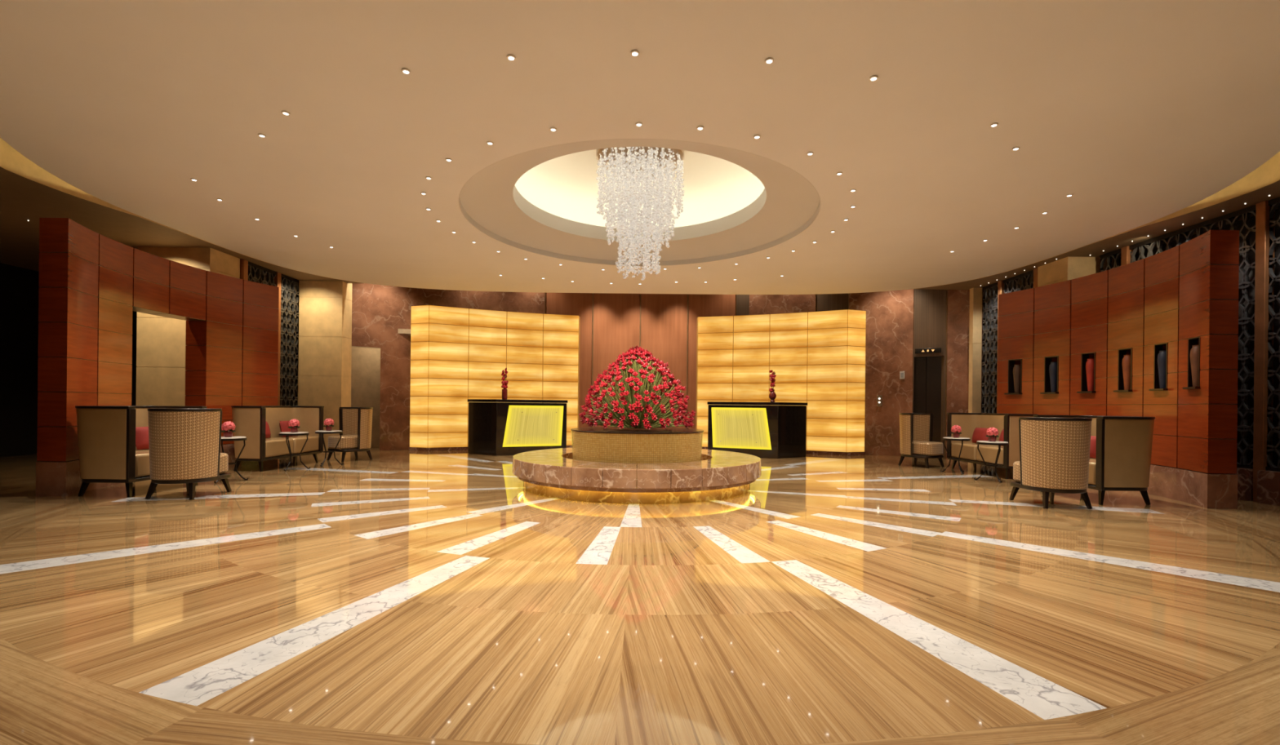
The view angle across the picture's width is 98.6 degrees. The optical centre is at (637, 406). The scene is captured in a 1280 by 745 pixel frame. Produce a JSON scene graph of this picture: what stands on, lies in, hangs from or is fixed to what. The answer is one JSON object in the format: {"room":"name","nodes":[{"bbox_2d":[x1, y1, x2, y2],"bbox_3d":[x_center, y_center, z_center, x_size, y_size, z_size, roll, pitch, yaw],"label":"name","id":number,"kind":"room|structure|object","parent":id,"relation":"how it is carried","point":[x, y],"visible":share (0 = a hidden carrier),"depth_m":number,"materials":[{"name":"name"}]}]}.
{"room":"hotel lobby","nodes":[
{"label":"hotel lobby","id":0,"kind":"room"},
{"bbox_2d":[0,262,39,457],"bbox_3d":[-11.086,-1.417,3.400,0.200,4.600,15.600,1,0,0],"label":"wall","id":1,"kind":"structure","parent":0,"point":[19,286],"depth_m":9.77,"materials":[{"name":"black"}]},
{"bbox_2d":[35,217,279,497],"bbox_3d":[-6.213,-0.507,7.340,0.688,2.883,3.320,1,0,0],"label":"wall","id":2,"kind":"structure","parent":0,"point":[91,283],"depth_m":6.53,"materials":[{"name":"red wood"}]},
{"bbox_2d":[136,247,239,406],"bbox_3d":[-7.091,-1.349,8.715,1.110,4.550,0.630,1,0,0],"label":"wall","id":3,"kind":"structure","parent":0,"point":[161,345],"depth_m":8.40,"materials":[{"name":"beige stone"}]},
{"bbox_2d":[131,270,295,405],"bbox_3d":[-8.936,-1.394,10.200,4.100,4.600,2.000,1,0,0],"label":"wall","id":4,"kind":"structure","parent":0,"point":[134,313],"depth_m":11.05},
{"bbox_2d":[294,280,352,454],"bbox_3d":[-6.156,-1.340,10.800,0.900,4.550,0.360,1,0,0],"label":"pillar","id":5,"kind":"structure","parent":0,"point":[325,307],"depth_m":10.62,"materials":[{"name":"beige stone"}]},
{"bbox_2d":[351,328,410,447],"bbox_3d":[-5.707,-0.360,12.140,2.028,2.600,0.998,1,0,-13],"label":"wall","id":6,"kind":"structure","parent":0,"point":[366,362],"depth_m":12.44,"materials":[{"name":"beige paint"}]},
{"bbox_2d":[0,447,1279,744],"bbox_3d":[-0.011,1.000,7.030,27.999,0.001,28.000,1,0,0],"label":"floor","id":7,"kind":"structure","parent":0,"point":[424,597],"depth_m":2.67,"materials":[{"name":"wood"}]},
{"bbox_2d":[75,405,206,497],"bbox_3d":[-5.530,0.474,6.120,0.670,0.946,1.024,1,0,0],"label":"settee","id":8,"kind":"object","parent":7,"relation":"on","point":[108,451],"visible":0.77,"depth_m":5.62,"materials":[{"name":"beige fabric"}]},
{"bbox_2d":[135,426,149,449],"bbox_3d":[-5.624,0.366,6.330,0.145,0.252,0.360,1,0,0],"label":"cushion","id":9,"kind":"object","parent":8,"relation":"on","point":[141,433],"visible":0.38,"depth_m":6.20,"materials":[{"name":"red fabric"}]},
{"bbox_2d":[135,448,149,451],"bbox_3d":[-5.469,0.625,6.330,0.525,0.245,0.412,1,0,0],"label":"seat cushion","id":10,"kind":"object","parent":8,"relation":"on","point":[146,450],"depth_m":6.24,"materials":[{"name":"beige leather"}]},
{"bbox_2d":[135,451,150,477],"bbox_3d":[-5.469,0.625,5.910,0.525,0.245,0.412,1,0,0],"label":"seat cushion","id":11,"kind":"object","parent":8,"relation":"on","point":[142,458],"depth_m":5.80,"materials":[{"name":"beige leather"}]},
{"bbox_2d":[145,408,231,500],"bbox_3d":[-4.745,0.491,5.810,0.641,0.931,0.660,1,0,0],"label":"barrel chair","id":12,"kind":"object","parent":7,"relation":"on","point":[184,444],"visible":1,"depth_m":5.57,"materials":[{"name":"fabric"}]},
{"bbox_2d":[213,436,248,483],"bbox_3d":[-5.137,0.669,6.889,0.380,0.555,0.403,1,0,0],"label":"side table","id":13,"kind":"object","parent":7,"relation":"on","point":[223,438],"visible":0.62,"depth_m":6.93,"materials":[{"name":"metal"}]},
{"bbox_2d":[221,421,235,437],"bbox_3d":[-5.129,0.292,6.900,0.159,0.198,0.163,1,0,0],"label":"flower arrangement","id":14,"kind":"object","parent":13,"relation":"on","point":[229,425],"visible":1,"depth_m":6.86,"materials":[{"name":"pink plant"}]},
{"bbox_2d":[223,431,232,437],"bbox_3d":[-5.134,0.354,6.900,0.096,0.075,0.096,1,0,0],"label":"bowl","id":15,"kind":"object","parent":14,"relation":"on","point":[226,433],"depth_m":6.87,"materials":[{"name":"red glass"}]},
{"bbox_2d":[239,259,299,405],"bbox_3d":[-6.548,-0.741,9.805,0.110,3.345,1.510,1,0,0],"label":"lattice screen","id":16,"kind":"object","parent":7,"relation":"on","point":[246,267],"visible":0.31,"depth_m":10.18,"materials":[{"name":"brown metal"}]},
{"bbox_2d":[231,405,324,471],"bbox_3d":[-5.590,0.473,8.551,0.550,0.946,1.473,1,0,2],"label":"settee","id":17,"kind":"object","parent":7,"relation":"on","point":[250,421],"visible":0.91,"depth_m":8.29,"materials":[{"name":"beige fabric"}]},
{"bbox_2d":[265,422,271,438],"bbox_3d":[-5.645,0.366,8.233,0.145,0.252,0.360,1,0,2],"label":"cushion","id":18,"kind":"object","parent":17,"relation":"on","point":[268,434],"visible":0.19,"depth_m":8.31,"materials":[{"name":"red fabric"}]},
{"bbox_2d":[265,438,293,457],"bbox_3d":[-5.541,0.624,8.229,0.405,0.245,0.632,1,0,2],"label":"seat cushion","id":19,"kind":"object","parent":17,"relation":"on","point":[274,447],"depth_m":8.19,"materials":[{"name":"beige leather"}]},
{"bbox_2d":[279,421,297,437],"bbox_3d":[-5.623,0.366,8.872,0.145,0.252,0.360,1,0,2],"label":"cushion","id":20,"kind":"object","parent":17,"relation":"on","point":[283,425],"visible":0.43,"depth_m":8.73,"materials":[{"name":"red fabric"}]},
{"bbox_2d":[274,435,319,453],"bbox_3d":[-5.518,0.625,8.868,0.405,0.245,0.632,1,0,2],"label":"seat cushion","id":21,"kind":"object","parent":17,"relation":"on","point":[312,446],"depth_m":8.86,"materials":[{"name":"beige leather"}]},
{"bbox_2d":[279,431,310,471],"bbox_3d":[-5.097,0.669,8.149,0.380,0.555,0.403,1,0,0],"label":"side table","id":22,"kind":"object","parent":7,"relation":"on","point":[286,434],"visible":1,"depth_m":8.08,"materials":[{"name":"metal"}]},
{"bbox_2d":[288,419,300,432],"bbox_3d":[-5.089,0.293,8.160,0.159,0.198,0.163,1,0,0],"label":"flower arrangement","id":23,"kind":"object","parent":22,"relation":"on","point":[292,423],"visible":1,"depth_m":8.12,"materials":[{"name":"pink plant"}]},
{"bbox_2d":[290,426,297,432],"bbox_3d":[-5.094,0.354,8.160,0.096,0.075,0.096,1,0,0],"label":"bowl","id":24,"kind":"object","parent":23,"relation":"on","point":[293,429],"depth_m":8.13,"materials":[{"name":"red glass"}]},
{"bbox_2d":[315,430,343,466],"bbox_3d":[-4.907,0.671,8.729,0.380,0.555,0.403,1,0,0],"label":"side table","id":25,"kind":"object","parent":7,"relation":"on","point":[321,432],"visible":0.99,"depth_m":8.65,"materials":[{"name":"metal"}]},
{"bbox_2d":[323,418,333,431],"bbox_3d":[-4.899,0.295,8.740,0.159,0.198,0.163,1,0,0],"label":"flower arrangement","id":26,"kind":"object","parent":25,"relation":"on","point":[328,421],"visible":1,"depth_m":8.70,"materials":[{"name":"pink plant"}]},
{"bbox_2d":[325,426,332,431],"bbox_3d":[-4.904,0.356,8.740,0.096,0.075,0.096,1,0,0],"label":"bowl","id":27,"kind":"object","parent":26,"relation":"on","point":[327,428],"depth_m":8.70,"materials":[{"name":"red glass"}]},
{"bbox_2d":[326,407,373,462],"bbox_3d":[-5.011,0.488,9.652,0.641,0.931,0.660,1,0,32],"label":"barrel chair","id":28,"kind":"object","parent":7,"relation":"on","point":[355,423],"visible":1,"depth_m":9.54,"materials":[{"name":"fabric"}]},
{"bbox_2d":[408,305,579,451],"bbox_3d":[-3.083,-0.573,12.247,3.709,3.082,0.548,1,0,-16],"label":"wall panel","id":29,"kind":"object","parent":7,"relation":"on","point":[458,355],"visible":0.77,"depth_m":12.06,"materials":[{"name":"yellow stone"}]},
{"bbox_2d":[467,399,567,456],"bbox_3d":[-2.433,0.424,11.193,1.912,1.100,0.672,1,0,-24],"label":"reception desk","id":30,"kind":"object","parent":7,"relation":"on","point":[496,427],"visible":0.93,"depth_m":10.95,"materials":[{"name":"black paint"}]},
{"bbox_2d":[501,367,508,399],"bbox_3d":[-2.658,-0.449,11.002,0.149,0.642,0.148,1,0,0],"label":"vase","id":31,"kind":"object","parent":30,"relation":"on","point":[504,392],"visible":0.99,"depth_m":10.96,"materials":[{"name":"red glass"}]},
{"bbox_2d":[467,399,567,403],"bbox_3d":[-2.428,-0.098,11.194,1.912,0.055,0.670,1,0,-24],"label":"countertop","id":32,"kind":"structure","parent":30,"relation":"on","point":[468,400],"depth_m":10.97,"materials":[{"name":"black paint"}]},
{"bbox_2d":[512,448,761,504],"bbox_3d":[-0.009,0.818,7.030,3.100,0.365,3.100,1,0,35],"label":"stone base","id":33,"kind":"object","parent":7,"relation":"on","point":[549,473],"visible":0.78,"depth_m":5.73,"materials":[{"name":"stone"}]},
{"bbox_2d":[516,476,756,493],"bbox_3d":[-0.009,0.849,7.030,3.000,0.046,3.000,1,0,0],"label":"light","id":34,"kind":"object","parent":33,"relation":"attached to","point":[589,488],"depth_m":5.67,"materials":[{"name":"yellow"}]},
{"bbox_2d":[570,426,703,463],"bbox_3d":[-0.007,0.650,7.030,1.690,0.700,1.690,1,0,0],"label":"planter","id":35,"kind":"object","parent":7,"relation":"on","point":[593,444],"visible":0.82,"depth_m":6.31,"materials":[{"name":"beige stone"}]},
{"bbox_2d":[578,345,695,429],"bbox_3d":[0.000,-0.248,7.012,1.489,1.073,1.467,1,0,-5],"label":"flower arrangement","id":36,"kind":"object","parent":35,"relation":"on","point":[634,409],"visible":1,"depth_m":6.76,"materials":[{"name":"red plant"}]},
{"bbox_2d":[706,401,807,458],"bbox_3d":[2.424,0.475,11.193,1.912,1.100,0.672,1,0,24],"label":"reception desk","id":37,"kind":"object","parent":7,"relation":"on","point":[776,430],"visible":0.92,"depth_m":10.95,"materials":[{"name":"black paint"}]},
{"bbox_2d":[706,401,807,405],"bbox_3d":[2.430,-0.047,11.194,1.912,0.055,0.670,1,0,24],"label":"countertop","id":38,"kind":"structure","parent":37,"relation":"on","point":[708,402],"depth_m":10.96,"materials":[{"name":"black paint"}]},
{"bbox_2d":[768,369,776,402],"bbox_3d":[2.705,-0.395,11.001,0.150,0.647,0.153,1,0,34],"label":"vase","id":39,"kind":"object","parent":37,"relation":"on","point":[772,395],"visible":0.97,"depth_m":10.97,"materials":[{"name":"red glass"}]},
{"bbox_2d":[695,309,866,455],"bbox_3d":[3.094,-0.508,12.247,3.710,3.082,0.542,1,0,17],"label":"wall panel","id":40,"kind":"object","parent":7,"relation":"on","point":[817,359],"visible":0.78,"depth_m":12.05,"materials":[{"name":"yellow stone"}]},
{"bbox_2d":[897,413,944,468],"bbox_3d":[4.929,0.592,9.611,0.641,0.931,0.660,1,0,-30],"label":"barrel chair","id":41,"kind":"object","parent":7,"relation":"on","point":[916,429],"visible":1,"depth_m":9.51,"materials":[{"name":"fabric"}]},
{"bbox_2d":[940,437,970,474],"bbox_3d":[4.992,0.775,8.609,0.380,0.555,0.403,1,0,0],"label":"side table","id":42,"kind":"object","parent":7,"relation":"on","point":[962,439],"visible":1,"depth_m":8.54,"materials":[{"name":"metal"}]},
{"bbox_2d":[950,425,961,438],"bbox_3d":[5.000,0.399,8.620,0.159,0.198,0.163,1,0,0],"label":"flower arrangement","id":43,"kind":"object","parent":42,"relation":"on","point":[955,429],"visible":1,"depth_m":8.58,"materials":[{"name":"pink plant"}]},
{"bbox_2d":[952,432,959,438],"bbox_3d":[4.995,0.460,8.620,0.096,0.075,0.096,1,0,0],"label":"bowl","id":44,"kind":"object","parent":43,"relation":"on","point":[954,434],"depth_m":8.59,"materials":[{"name":"red glass"}]},
{"bbox_2d":[946,413,1035,479],"bbox_3d":[5.539,0.590,8.601,0.550,0.946,1.473,1,0,-2],"label":"settee","id":45,"kind":"object","parent":7,"relation":"on","point":[968,422],"visible":0.73,"depth_m":8.69,"materials":[{"name":"beige fabric"}]},
{"bbox_2d":[951,443,992,461],"bbox_3d":[5.464,0.740,8.918,0.405,0.245,0.632,1,0,-2],"label":"seat cushion","id":46,"kind":"object","parent":45,"relation":"on","point":[968,453],"depth_m":8.85,"materials":[{"name":"beige leather"}]},
{"bbox_2d":[972,427,988,443],"bbox_3d":[5.574,0.484,8.922,0.145,0.252,0.360,1,0,-2],"label":"cushion","id":47,"kind":"object","parent":45,"relation":"on","point":[980,433],"visible":0.66,"depth_m":8.88,"materials":[{"name":"red fabric"}]},
{"bbox_2d":[976,445,1003,465],"bbox_3d":[5.486,0.740,8.279,0.405,0.245,0.632,1,0,-2],"label":"seat cushion","id":48,"kind":"object","parent":45,"relation":"on","point":[988,453],"depth_m":8.29,"materials":[{"name":"beige leather"}]},
{"bbox_2d":[999,429,1004,446],"bbox_3d":[5.596,0.484,8.283,0.145,0.252,0.360,1,0,-2],"label":"cushion","id":49,"kind":"object","parent":45,"relation":"on","point":[1001,438],"visible":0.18,"depth_m":8.37,"materials":[{"name":"red fabric"}]},
{"bbox_2d":[973,440,1008,483],"bbox_3d":[4.952,0.775,7.669,0.380,0.555,0.403,1,0,0],"label":"side table","id":50,"kind":"object","parent":7,"relation":"on","point":[999,444],"visible":1,"depth_m":7.60,"materials":[{"name":"metal"}]},
{"bbox_2d":[985,427,999,441],"bbox_3d":[4.960,0.398,7.680,0.159,0.198,0.163,1,0,0],"label":"flower arrangement","id":51,"kind":"object","parent":50,"relation":"on","point":[992,433],"visible":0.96,"depth_m":7.64,"materials":[{"name":"pink plant"}]},
{"bbox_2d":[988,435,996,441],"bbox_3d":[4.955,0.460,7.680,0.096,0.075,0.096,1,0,0],"label":"bowl","id":52,"kind":"object","parent":51,"relation":"on","point":[991,438],"depth_m":7.65,"materials":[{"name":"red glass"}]},
{"bbox_2d":[981,267,1037,413],"bbox_3d":[6.622,-0.603,9.800,0.110,3.345,1.500,1,0,0],"label":"lattice screen","id":53,"kind":"object","parent":7,"relation":"on","point":[1003,286],"visible":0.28,"depth_m":10.27,"materials":[{"name":"brown metal"}]},
{"bbox_2d":[1008,417,1092,509],"bbox_3d":[4.374,0.587,5.810,0.641,0.931,0.660,1,0,0],"label":"barrel chair","id":54,"kind":"object","parent":7,"relation":"on","point":[1055,452],"visible":1,"depth_m":5.57,"materials":[{"name":"fabric"}]},
{"bbox_2d":[1033,414,1155,505],"bbox_3d":[5.229,0.587,6.300,0.670,0.946,1.024,1,0,0],"label":"settee","id":55,"kind":"object","parent":7,"relation":"on","point":[1122,462],"visible":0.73,"depth_m":5.80,"materials":[{"name":"beige fabric"}]},
{"bbox_2d":[1088,460,1095,485],"bbox_3d":[5.165,0.737,6.090,0.525,0.245,0.412,1,0,0],"label":"seat cushion","id":56,"kind":"object","parent":55,"relation":"on","point":[1091,479],"depth_m":5.94,"materials":[{"name":"beige leather"}]},
{"bbox_2d":[1089,435,1096,458],"bbox_3d":[5.325,0.481,6.510,0.145,0.252,0.360,1,0,0],"label":"cushion","id":57,"kind":"object","parent":55,"relation":"on","point":[1093,439],"visible":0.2,"depth_m":6.38,"materials":[{"name":"red fabric"}]},
{"bbox_2d":[1099,204,1255,501],"bbox_3d":[6.977,-0.599,7.250,0.220,3.345,2.100,1,0,0],"label":"lattice screen","id":58,"kind":"object","parent":7,"relation":"on","point":[1244,469],"visible":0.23,"depth_m":6.34,"materials":[{"name":"brown metal"}]},
{"bbox_2d":[1253,196,1279,506],"bbox_3d":[6.977,-0.599,5.290,0.220,3.345,1.780,1,0,0],"label":"lattice screen","id":59,"kind":"object","parent":7,"relation":"on","point":[1266,475],"visible":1,"depth_m":6.08,"materials":[{"name":"brown wood"}]},
{"bbox_2d":[0,0,1279,294],"bbox_3d":[0.025,-2.415,6.815,12.700,0.130,9.370,1,0,0],"label":"ceiling","id":60,"kind":"structure","parent":0,"point":[1141,112],"depth_m":4.40,"materials":[{"name":"paint"}]},
{"bbox_2d":[257,133,266,137],"bbox_3d":[-3.301,-2.379,4.835,0.060,0.012,0.060,1,0,0],"label":"recessed light","id":61,"kind":"object","parent":60,"relation":"in","point":[262,135],"visible":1,"depth_m":4.83,"materials":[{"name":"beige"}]},
{"bbox_2d":[281,111,290,115],"bbox_3d":[-2.849,-2.374,4.456,0.060,0.012,0.060,1,0,0],"label":"recessed light","id":62,"kind":"object","parent":60,"relation":"in","point":[285,113],"visible":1,"depth_m":4.45,"materials":[{"name":"beige"}]},
{"bbox_2d":[401,68,410,75],"bbox_3d":[-1.632,-2.361,3.879,0.060,0.012,0.060,1,0,0],"label":"recessed light","id":63,"kind":"object","parent":60,"relation":"in","point":[405,71],"visible":1,"depth_m":3.88,"materials":[{"name":"beige"}]},
{"bbox_2d":[486,141,493,145],"bbox_3d":[-1.321,-2.358,4.930,0.060,0.012,0.060,1,0,0],"label":"recessed light","id":64,"kind":"object","parent":60,"relation":"in","point":[490,143],"visible":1,"depth_m":4.93,"materials":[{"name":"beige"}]},
{"bbox_2d":[506,54,515,61],"bbox_3d":[-0.853,-2.353,3.714,0.060,0.012,0.060,1,0,0],"label":"recessed light","id":65,"kind":"object","parent":60,"relation":"in","point":[509,57],"visible":1,"depth_m":3.71,"materials":[{"name":"beige"}]},
{"bbox_2d":[549,127,556,131],"bbox_3d":[-0.715,-2.352,4.673,0.060,0.012,0.060,1,0,0],"label":"recessed light","id":66,"kind":"object","parent":60,"relation":"in","point":[552,129],"visible":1,"depth_m":4.67,"materials":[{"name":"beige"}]},
{"bbox_2d":[630,49,639,57],"bbox_3d":[-0.017,-2.344,3.654,0.060,0.012,0.060,1,0,0],"label":"recessed light","id":67,"kind":"object","parent":60,"relation":"in","point":[634,53],"visible":1,"depth_m":3.65,"materials":[{"name":"beige"}]},
{"bbox_2d":[635,122,642,126],"bbox_3d":[0.012,-2.344,4.575,0.060,0.012,0.060,1,0,0],"label":"recessed light","id":68,"kind":"object","parent":60,"relation":"in","point":[637,124],"visible":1,"depth_m":4.57,"materials":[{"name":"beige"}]},
{"bbox_2d":[458,138,820,266],"bbox_3d":[0.027,-2.560,7.030,4.700,0.420,4.700,1,0,0],"label":"ring","id":69,"kind":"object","parent":60,"relation":"attached to","point":[788,203],"depth_m":7.44,"materials":[{"name":"paint"}]},
{"bbox_2d":[696,125,703,130],"bbox_3d":[0.527,-2.339,4.626,0.060,0.012,0.060,1,0,0],"label":"recessed light","id":70,"kind":"object","parent":60,"relation":"in","point":[700,127],"visible":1,"depth_m":4.62,"materials":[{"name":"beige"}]},
{"bbox_2d":[753,134,760,138],"bbox_3d":[1.036,-2.333,4.765,0.060,0.012,0.060,1,0,0],"label":"recessed light","id":71,"kind":"object","parent":60,"relation":"in","point":[757,136],"visible":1,"depth_m":4.76,"materials":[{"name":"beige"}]},
{"bbox_2d":[764,57,773,64],"bbox_3d":[0.891,-2.335,3.718,0.060,0.012,0.060,1,0,0],"label":"recessed light","id":72,"kind":"object","parent":60,"relation":"in","point":[769,60],"visible":1,"depth_m":3.71,"materials":[{"name":"beige"}]},
{"bbox_2d":[806,151,813,155],"bbox_3d":[1.591,-2.327,5.070,0.060,0.012,0.060,1,0,0],"label":"recessed light","id":73,"kind":"object","parent":60,"relation":"in","point":[810,153],"visible":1,"depth_m":5.07,"materials":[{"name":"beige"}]},
{"bbox_2d":[869,75,878,81],"bbox_3d":[1.675,-2.326,3.902,0.060,0.012,0.060,1,0,0],"label":"recessed light","id":74,"kind":"object","parent":60,"relation":"in","point":[872,78],"visible":1,"depth_m":3.90,"materials":[{"name":"beige"}]},
{"bbox_2d":[989,122,998,127],"bbox_3d":[2.933,-2.313,4.526,0.060,0.012,0.060,1,0,0],"label":"recessed light","id":75,"kind":"object","parent":60,"relation":"in","point":[993,125],"visible":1,"depth_m":4.52,"materials":[{"name":"beige"}]},
{"bbox_2d":[1011,146,1019,151],"bbox_3d":[3.392,-2.308,4.932,0.060,0.012,0.060,1,0,0],"label":"recessed light","id":76,"kind":"object","parent":60,"relation":"in","point":[1015,148],"visible":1,"depth_m":4.93,"materials":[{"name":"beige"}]},
{"bbox_2d":[0,166,1279,290],"bbox_3d":[0.025,-2.350,3.255,24.000,0.001,15.450,1,0,0],"label":"ceiling","id":77,"kind":"structure","parent":0,"point":[22,199],"depth_m":7.34,"materials":[{"name":"brown paint"}]},
{"bbox_2d":[515,149,764,229],"bbox_3d":[0.032,-3.090,7.030,4.700,0.640,4.700,1,0,0],"label":"ceiling","id":78,"kind":"structure","parent":0,"point":[566,186],"depth_m":8.30,"materials":[{"name":"beige paint"}]},
{"bbox_2d":[595,146,684,280],"bbox_3d":[0.026,-2.529,7.029,1.121,1.743,1.131,1,0,38],"label":"chandelier","id":79,"kind":"object","parent":78,"relation":"hanging from","point":[631,166],"visible":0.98,"depth_m":6.80,"materials":[{"name":"clear glass"}]},
{"bbox_2d":[351,283,985,459],"bbox_3d":[0.153,-1.298,12.037,13.121,4.600,2.826,1,0,0],"label":"wall","id":80,"kind":"structure","parent":0,"point":[900,322],"depth_m":11.85,"materials":[{"name":"red stone"}]},
{"bbox_2d":[0,137,1279,288],"bbox_3d":[0.031,-2.950,6.271,13.032,1.200,9.042,1,0,0],"label":"ceiling cove","id":81,"kind":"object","parent":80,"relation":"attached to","point":[1268,173],"depth_m":5.96,"materials":[{"name":"beige paint"}]},
{"bbox_2d":[876,395,882,406],"bbox_3d":[5.165,-0.106,11.743,0.100,0.240,0.028,1,0,31],"label":"panel","id":82,"kind":"object","parent":80,"relation":"attached to","point":[879,398],"visible":1,"depth_m":11.73,"materials":[{"name":"metal"}]},
{"bbox_2d":[899,371,904,379],"bbox_3d":[5.539,-0.642,11.509,0.090,0.160,0.028,1,0,34],"label":"wall sign","id":83,"kind":"object","parent":80,"relation":"attached to","point":[901,373],"visible":1,"depth_m":11.50,"materials":[{"name":"metal"}]},
{"bbox_2d":[913,355,941,442],"bbox_3d":[5.956,0.022,11.391,0.595,2.080,0.068,1,0,37],"label":"door","id":84,"kind":"structure","parent":80,"relation":"in","point":[927,370],"depth_m":11.32,"materials":[{"name":"brown metal"}]},
{"bbox_2d":[915,347,941,354],"bbox_3d":[5.934,-1.128,11.233,0.480,0.100,0.033,1,0,36],"label":"indicator","id":85,"kind":"object","parent":80,"relation":"attached to","point":[934,350],"visible":1,"depth_m":11.22,"materials":[{"name":"black paint"}]},
{"bbox_2d":[968,287,982,413],"bbox_3d":[6.548,-1.206,10.660,0.170,4.550,0.120,1,0,0],"label":"pillar","id":86,"kind":"structure","parent":0,"point":[975,293],"depth_m":10.60,"materials":[{"name":"beige stone"}]},
{"bbox_2d":[1037,257,1115,287],"bbox_3d":[6.938,-1.202,8.715,0.750,4.550,0.630,1,0,0],"label":"pillar","id":87,"kind":"structure","parent":0,"point":[1066,268],"depth_m":8.40,"materials":[{"name":"beige stone"}]},
{"bbox_2d":[995,230,1239,509],"bbox_3d":[6.230,-0.376,7.341,0.704,2.883,3.326,1,0,0],"label":"wall","id":88,"kind":"structure","parent":0,"point":[1175,300],"depth_m":6.58,"materials":[{"name":"red wood"}]},
{"bbox_2d":[1013,364,1020,393],"bbox_3d":[6.035,-0.430,8.738,0.120,0.450,0.120,1,0,0],"label":"vase","id":89,"kind":"object","parent":88,"relation":"on","point":[1016,369],"visible":0.83,"depth_m":8.70,"materials":[{"name":"brown ceramic"}]},
{"bbox_2d":[1048,361,1057,392],"bbox_3d":[6.203,-0.428,8.192,0.120,0.450,0.120,1,0,0],"label":"vase","id":90,"kind":"object","parent":88,"relation":"on","point":[1053,366],"visible":0.9,"depth_m":8.16,"materials":[{"name":"grey ceramic"}]},
{"bbox_2d":[1085,359,1093,391],"bbox_3d":[6.290,-0.427,7.628,0.120,0.450,0.120,1,0,0],"label":"vase","id":91,"kind":"object","parent":88,"relation":"on","point":[1090,363],"visible":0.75,"depth_m":7.60,"materials":[{"name":"red ceramic"}]},
{"bbox_2d":[1121,355,1130,390],"bbox_3d":[6.294,-0.427,7.057,0.120,0.450,0.120,1,0,0],"label":"vase","id":92,"kind":"object","parent":88,"relation":"on","point":[1126,363],"visible":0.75,"depth_m":7.03,"materials":[{"name":"orange ceramic"}]},
{"bbox_2d":[1156,350,1166,388],"bbox_3d":[6.214,-0.428,6.491,0.120,0.450,0.120,1,0,0],"label":"vase","id":93,"kind":"object","parent":88,"relation":"on","point":[1162,357],"visible":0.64,"depth_m":6.47,"materials":[{"name":"grey ceramic"}]},
{"bbox_2d":[1189,345,1199,386],"bbox_3d":[6.052,-0.429,5.943,0.120,0.450,0.120,1,0,0],"label":"vase","id":94,"kind":"object","parent":88,"relation":"on","point":[1194,352],"visible":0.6,"depth_m":5.93,"materials":[{"name":"brown ceramic"}]},
{"bbox_2d":[1022,208,1279,466],"bbox_3d":[7.438,-1.222,3.400,0.150,4.600,15.600,1,0,0],"label":"wall","id":95,"kind":"structure","parent":0,"point":[1239,224],"depth_m":6.59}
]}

